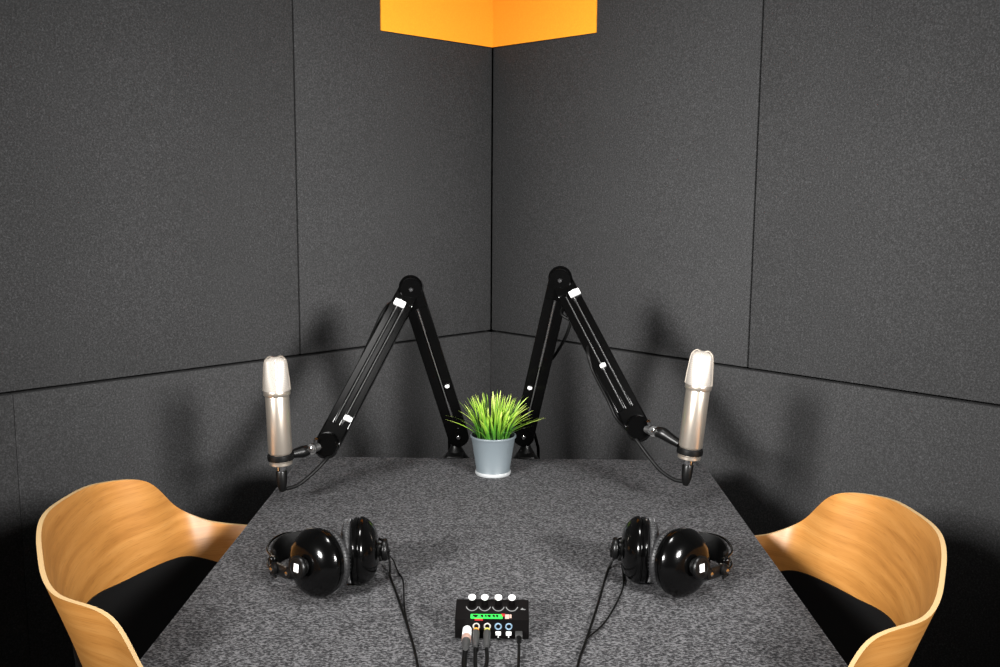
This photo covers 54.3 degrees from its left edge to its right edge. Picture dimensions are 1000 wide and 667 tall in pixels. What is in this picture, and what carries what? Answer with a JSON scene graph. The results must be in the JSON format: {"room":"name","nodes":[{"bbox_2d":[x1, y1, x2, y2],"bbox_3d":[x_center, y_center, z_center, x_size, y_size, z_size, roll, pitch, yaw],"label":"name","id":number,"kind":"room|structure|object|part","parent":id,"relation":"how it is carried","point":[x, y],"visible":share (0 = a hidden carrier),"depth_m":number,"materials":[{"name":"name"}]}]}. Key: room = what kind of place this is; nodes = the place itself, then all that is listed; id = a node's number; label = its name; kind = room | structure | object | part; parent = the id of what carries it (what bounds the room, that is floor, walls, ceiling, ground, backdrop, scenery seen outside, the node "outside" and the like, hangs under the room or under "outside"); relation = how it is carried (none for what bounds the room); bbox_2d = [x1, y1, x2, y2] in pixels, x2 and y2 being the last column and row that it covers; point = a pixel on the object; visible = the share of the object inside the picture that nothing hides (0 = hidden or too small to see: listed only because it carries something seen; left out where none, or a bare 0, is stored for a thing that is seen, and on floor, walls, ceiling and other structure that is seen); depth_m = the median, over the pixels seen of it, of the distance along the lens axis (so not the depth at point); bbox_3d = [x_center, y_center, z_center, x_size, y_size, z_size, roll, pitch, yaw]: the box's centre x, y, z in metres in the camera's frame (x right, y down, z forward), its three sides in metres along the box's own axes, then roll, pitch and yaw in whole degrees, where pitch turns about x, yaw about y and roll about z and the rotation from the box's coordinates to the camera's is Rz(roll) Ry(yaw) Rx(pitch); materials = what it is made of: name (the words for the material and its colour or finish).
{"room":"studio","nodes":[
{"label":"studio","id":0,"kind":"room"},
{"bbox_2d":[2,48,492,417],"bbox_3d":[-1.690,-0.137,1.050,4.800,2.500,0.100,-8,11,-44],"label":"wall","id":1,"kind":"structure","parent":0,"point":[492,48],"depth_m":2.59,"materials":[{"name":"grey fabric"}]},
{"bbox_2d":[0,392,29,666],"bbox_3d":[-1.321,0.608,1.438,1.184,0.893,0.029,-8,11,-44],"label":"acoustic panel","id":2,"kind":"object","parent":1,"relation":"attached to","point":[14,642],"visible":1,"depth_m":1.80,"materials":[{"name":"grey fabric"}]},
{"bbox_2d":[0,0,299,392],"bbox_3d":[-1.096,-0.461,1.504,1.795,1.195,0.029,-8,11,-44],"label":"acoustic panel","id":3,"kind":"object","parent":1,"relation":"attached to","point":[148,222],"visible":1,"depth_m":1.91,"materials":[{"name":"grey fabric"}]},
{"bbox_2d":[8,331,490,666],"bbox_3d":[-0.469,0.494,2.276,1.216,0.893,0.029,-8,11,-44],"label":"acoustic panel","id":4,"kind":"object","parent":1,"relation":"attached to","point":[198,436],"visible":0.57,"depth_m":2.06,"materials":[{"name":"grey fabric"}]},
{"bbox_2d":[292,0,491,353],"bbox_3d":[-0.244,-0.575,2.341,0.597,1.195,0.029,-8,11,-44],"label":"acoustic panel","id":5,"kind":"object","parent":1,"relation":"attached to","point":[392,130],"visible":0.79,"depth_m":2.32,"materials":[{"name":"grey fabric"}]},
{"bbox_2d":[380,0,596,47],"bbox_3d":[-0.023,-0.948,2.358,0.503,0.461,0.262,0,8,1],"label":"panel","id":6,"kind":"object","parent":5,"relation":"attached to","point":[487,23],"visible":1,"depth_m":2.39,"materials":[{"name":"orange fabric"}]},
{"bbox_2d":[491,105,999,404],"bbox_3d":[1.668,-0.107,1.004,0.100,2.500,4.700,-8,11,-44],"label":"wall","id":7,"kind":"structure","parent":0,"point":[492,105],"depth_m":2.59,"materials":[{"name":"grey fabric"}]},
{"bbox_2d":[492,0,763,366],"bbox_3d":[0.266,-0.562,2.276,0.029,1.195,0.778,-8,11,-44],"label":"acoustic panel","id":8,"kind":"object","parent":7,"relation":"attached to","point":[625,152],"visible":0.77,"depth_m":2.23,"materials":[{"name":"grey fabric"}]},
{"bbox_2d":[491,331,999,666],"bbox_3d":[0.898,0.573,1.786,0.029,0.893,2.600,-8,11,-44],"label":"acoustic panel","id":9,"kind":"object","parent":7,"relation":"attached to","point":[777,445],"visible":0.47,"depth_m":1.98,"materials":[{"name":"grey fabric"}]},
{"bbox_2d":[749,0,999,403],"bbox_3d":[1.181,-0.425,1.363,0.029,1.195,1.814,-8,11,-44],"label":"acoustic panel","id":10,"kind":"object","parent":7,"relation":"attached to","point":[876,255],"visible":1,"depth_m":1.83,"materials":[{"name":"grey fabric"}]},
{"bbox_3d":[-0.045,1.398,-0.416,6.788,0.100,6.788,0,8,1],"label":"floor","id":11,"kind":"structure","parent":0,"visible":0},
{"bbox_2d":[36,479,246,666],"bbox_3d":[-0.407,0.656,1.392,0.409,0.853,0.636,-2,8,-16],"label":"armchair","id":12,"kind":"object","parent":11,"relation":"on","point":[118,560],"visible":0.77,"depth_m":1.48,"materials":[{"name":"brown wood"}]},
{"bbox_2d":[140,457,847,666],"bbox_3d":[-0.009,0.734,1.226,0.800,0.750,1.580,0,8,1],"label":"table","id":13,"kind":"object","parent":11,"relation":"on","point":[542,533],"visible":0.71,"depth_m":1.33,"materials":[{"name":"fabric"}]},
{"bbox_2d":[266,516,418,666],"bbox_3d":[-0.134,0.352,0.915,0.183,0.093,1.037,-1,8,-12],"label":"headphones","id":14,"kind":"object","parent":13,"relation":"on","point":[322,560],"visible":1,"depth_m":1.27,"materials":[{"name":"black plastic"}]},
{"bbox_2d":[288,528,343,597],"bbox_3d":[-0.239,0.299,1.272,0.079,0.090,0.070,0,8,1],"label":"ear cup","id":15,"kind":"object","parent":14,"relation":"on","point":[316,556],"depth_m":1.25,"materials":[{"name":"black plastic"}]},
{"bbox_3d":[-0.237,0.304,1.354,0.172,0.028,0.110,0,8,1],"label":"headband frame","id":16,"kind":"part","parent":14,"relation":"part of","materials":[{"name":"black plastic"}]},
{"bbox_2d":[350,516,387,584],"bbox_3d":[-0.176,0.293,1.320,0.049,0.091,0.091,0,8,1],"label":"ear cup","id":17,"kind":"object","parent":14,"relation":"on","point":[366,551],"depth_m":1.29,"materials":[{"name":"black plastic"}]},
{"bbox_2d":[267,275,468,462],"bbox_3d":[-0.234,0.137,1.820,0.489,0.479,0.125,-7,11,-43],"label":"boom arm","id":18,"kind":"object","parent":13,"relation":"attached to","point":[409,297],"visible":0.89,"depth_m":1.86,"materials":[{"name":"black metal"}]},
{"bbox_2d":[263,355,291,471],"bbox_3d":[-0.374,0.135,1.639,0.044,0.198,0.044,6,10,34],"label":"microphone","id":19,"kind":"object","parent":18,"relation":"attached to","point":[276,379],"visible":0.96,"depth_m":1.62,"materials":[{"name":"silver metal"}]},
{"bbox_2d":[263,355,290,392],"bbox_3d":[-0.373,0.066,1.630,0.046,0.059,0.044,0,8,1],"label":"grille","id":20,"kind":"object","parent":19,"relation":"attached to","point":[276,379],"depth_m":1.62,"materials":[{"name":"silver metal"}]},
{"bbox_2d":[276,467,285,471],"bbox_3d":[-0.371,0.227,1.653,0.017,0.012,0.016,0,8,1],"label":"socket","id":21,"kind":"object","parent":19,"relation":"attached to","point":[279,469],"depth_m":1.65,"materials":[{"name":"silver metal"}]},
{"bbox_2d":[276,301,450,491],"bbox_3d":[-0.232,0.465,1.875,0.478,1.126,0.129,-7,11,-42],"label":"microphone cable","id":22,"kind":"object","parent":18,"relation":"attached to","point":[281,477],"visible":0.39,"depth_m":1.67,"materials":[{"name":"black plastic"}]},
{"bbox_3d":[-0.244,0.049,1.798,0.002,0.194,0.192,5,9,30],"label":"tension rod","id":23,"kind":"part","parent":18,"relation":"part of","materials":[{"name":"grey metal"}]},
{"bbox_3d":[-0.239,0.055,1.805,0.046,0.302,0.299,5,9,30],"label":"arm","id":24,"kind":"part","parent":18,"relation":"part of","materials":[{"name":"black paint"}]},
{"bbox_3d":[-0.232,0.055,1.798,0.002,0.194,0.192,5,9,30],"label":"tension rod","id":25,"kind":"part","parent":18,"relation":"part of","materials":[{"name":"grey metal"}]},
{"bbox_3d":[-0.128,0.060,1.931,0.153,0.351,0.039,-5,10,-33],"label":"arm","id":26,"kind":"part","parent":18,"relation":"part of","materials":[{"name":"black paint"}]},
{"bbox_3d":[-0.128,0.062,1.924,0.079,0.221,0.002,-5,10,-33],"label":"tension rod","id":27,"kind":"part","parent":18,"relation":"part of","materials":[{"name":"grey metal"}]},
{"bbox_2d":[461,625,471,666],"bbox_3d":[-0.050,0.409,0.784,0.014,0.020,0.756,1,8,2],"label":"cable","id":28,"kind":"object","parent":13,"relation":"on","point":[466,633],"visible":1,"depth_m":1.12,"materials":[{"name":"black plastic"}]},
{"bbox_3d":[-0.051,0.414,0.770,0.011,0.012,0.727,1,8,2],"label":"cord","id":29,"kind":"part","parent":28,"relation":"part of","materials":[{"name":"black plastic"}]},
{"bbox_2d":[472,627,479,666],"bbox_3d":[-0.032,0.409,0.784,0.010,0.017,0.755,0,8,1],"label":"cable","id":30,"kind":"object","parent":13,"relation":"on","point":[475,634],"visible":1,"depth_m":1.13,"materials":[{"name":"black plastic"}]},
{"bbox_3d":[-0.032,0.414,0.770,0.009,0.011,0.727,1,8,1],"label":"cord","id":31,"kind":"part","parent":30,"relation":"part of","materials":[{"name":"black plastic"}]},
{"bbox_2d":[483,628,490,666],"bbox_3d":[-0.013,0.410,0.784,0.011,0.017,0.755,0,8,0],"label":"cable","id":32,"kind":"object","parent":13,"relation":"on","point":[487,634],"visible":1,"depth_m":1.12,"materials":[{"name":"black plastic"}]},
{"bbox_3d":[-0.013,0.415,0.770,0.011,0.011,0.727,0,8,0],"label":"cord","id":33,"kind":"part","parent":32,"relation":"part of","materials":[{"name":"black plastic"}]},
{"bbox_2d":[455,594,528,638],"bbox_3d":[-0.009,0.339,1.171,0.088,0.046,0.036,0,8,1],"label":"mixer","id":34,"kind":"object","parent":13,"relation":"on","point":[503,618],"visible":0.97,"depth_m":1.16,"materials":[{"name":"black plastic"}]},
{"bbox_3d":[-0.034,0.323,1.178,0.008,0.012,0.010,0,8,1],"label":"knob","id":35,"kind":"part","parent":34,"relation":"part of","materials":[{"name":"black plastic"}]},
{"bbox_3d":[-0.018,0.323,1.178,0.008,0.012,0.010,0,8,1],"label":"knob","id":36,"kind":"part","parent":34,"relation":"part of","materials":[{"name":"black plastic"}]},
{"bbox_3d":[-0.002,0.323,1.177,0.008,0.012,0.010,0,8,1],"label":"knob","id":37,"kind":"part","parent":34,"relation":"part of","materials":[{"name":"black plastic"}]},
{"bbox_2d":[495,623,501,637],"bbox_3d":[-0.002,0.352,1.157,0.009,0.018,0.004,0,8,1],"label":"socket","id":38,"kind":"object","parent":34,"relation":"attached to","point":[498,626],"depth_m":1.16,"materials":[{"name":"white plastic"}]},
{"bbox_2d":[505,623,511,637],"bbox_3d":[0.010,0.352,1.157,0.009,0.018,0.004,0,8,1],"label":"socket","id":39,"kind":"object","parent":34,"relation":"attached to","point":[508,626],"depth_m":1.16,"materials":[{"name":"white plastic"}]},
{"bbox_3d":[0.014,0.323,1.177,0.008,0.012,0.010,0,8,1],"label":"knob","id":40,"kind":"part","parent":34,"relation":"part of","materials":[{"name":"black plastic"}]},
{"bbox_2d":[445,392,539,477],"bbox_3d":[-0.006,0.187,1.829,0.172,0.161,0.200,7,10,37],"label":"potted plant","id":41,"kind":"object","parent":13,"relation":"on","point":[493,438],"visible":1,"depth_m":1.82,"materials":[{"name":"green plant"}]},
{"bbox_3d":[-0.013,0.228,1.846,0.087,0.075,0.087,0,8,1],"label":"pot","id":42,"kind":"part","parent":41,"relation":"part of","materials":[{"name":"grey ceramic"}]},
{"bbox_2d":[515,631,522,666],"bbox_3d":[0.018,0.412,0.783,0.009,0.012,0.755,0,8,1],"label":"cable","id":43,"kind":"object","parent":13,"relation":"on","point":[518,634],"visible":1,"depth_m":1.14,"materials":[{"name":"black plastic"}]},
{"bbox_3d":[0.018,0.415,0.769,0.007,0.009,0.727,0,8,0],"label":"cord","id":44,"kind":"part","parent":43,"relation":"part of","materials":[{"name":"black plastic"}]},
{"bbox_2d":[512,266,702,458],"bbox_3d":[0.182,0.132,1.806,0.105,0.499,0.485,-7,11,-40],"label":"boom arm","id":45,"kind":"object","parent":13,"relation":"attached to","point":[561,288],"visible":0.85,"depth_m":1.85,"materials":[{"name":"black metal"}]},
{"bbox_3d":[0.081,0.053,1.921,0.067,0.237,0.002,8,11,43],"label":"tension rod","id":46,"kind":"part","parent":45,"relation":"part of","materials":[{"name":"grey metal"}]},
{"bbox_3d":[0.082,0.051,1.928,0.134,0.368,0.043,8,11,43],"label":"arm","id":47,"kind":"part","parent":45,"relation":"part of","materials":[{"name":"black paint"}]},
{"bbox_3d":[0.172,0.031,1.791,0.002,0.180,0.191,-4,9,-29],"label":"tension rod","id":48,"kind":"part","parent":45,"relation":"part of","materials":[{"name":"grey metal"}]},
{"bbox_3d":[0.180,0.032,1.797,0.046,0.286,0.301,-4,9,-29],"label":"arm","id":49,"kind":"part","parent":45,"relation":"part of","materials":[{"name":"black paint"}]},
{"bbox_3d":[0.184,0.025,1.791,0.002,0.180,0.191,-4,9,-29],"label":"tension rod","id":50,"kind":"part","parent":45,"relation":"part of","materials":[{"name":"grey metal"}]},
{"bbox_2d":[530,307,693,485],"bbox_3d":[0.162,0.488,1.855,0.105,1.090,0.470,-5,10,-31],"label":"microphone cable","id":51,"kind":"object","parent":45,"relation":"hanging from","point":[687,471],"visible":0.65,"depth_m":1.73,"materials":[{"name":"black plastic"}]},
{"bbox_2d":[678,349,713,465],"bbox_3d":[0.327,0.124,1.631,0.054,0.198,0.044,0,8,1],"label":"microphone","id":52,"kind":"object","parent":45,"relation":"attached to","point":[700,369],"visible":0.98,"depth_m":1.61,"materials":[{"name":"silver metal"}]},
{"bbox_2d":[683,460,692,465],"bbox_3d":[0.318,0.215,1.644,0.017,0.013,0.016,0,8,1],"label":"socket","id":53,"kind":"object","parent":52,"relation":"attached to","point":[686,462],"depth_m":1.64,"materials":[{"name":"silver metal"}]},
{"bbox_2d":[685,349,713,386],"bbox_3d":[0.332,0.056,1.621,0.046,0.061,0.043,0,8,1],"label":"grille","id":54,"kind":"object","parent":52,"relation":"attached to","point":[700,369],"depth_m":1.61,"materials":[{"name":"silver metal"}]},
{"bbox_2d":[576,515,732,666],"bbox_3d":[0.127,0.353,0.917,0.172,0.093,1.051,2,8,14],"label":"headphones","id":55,"kind":"object","parent":13,"relation":"on","point":[676,560],"visible":1,"depth_m":1.28,"materials":[{"name":"black plastic"}]},
{"bbox_2d":[612,515,649,583],"bbox_3d":[0.177,0.294,1.330,0.049,0.091,0.091,0,8,1],"label":"ear cup","id":56,"kind":"object","parent":55,"relation":"on","point":[633,551],"depth_m":1.30,"materials":[{"name":"black plastic"}]},
{"bbox_3d":[0.238,0.307,1.362,0.172,0.028,0.110,0,8,1],"label":"headband frame","id":57,"kind":"part","parent":55,"relation":"part of","materials":[{"name":"black plastic"}]},
{"bbox_2d":[654,528,709,597],"bbox_3d":[0.243,0.301,1.279,0.091,0.090,0.039,-6,10,-36],"label":"ear cup","id":58,"kind":"object","parent":55,"relation":"on","point":[681,555],"depth_m":1.26,"materials":[{"name":"black plastic"}]},
{"bbox_2d":[754,492,946,666],"bbox_3d":[0.359,0.668,1.347,0.409,0.853,0.636,3,8,15],"label":"armchair","id":59,"kind":"object","parent":11,"relation":"on","point":[869,569],"visible":0.63,"depth_m":1.43,"materials":[{"name":"brown wood"}]}
]}

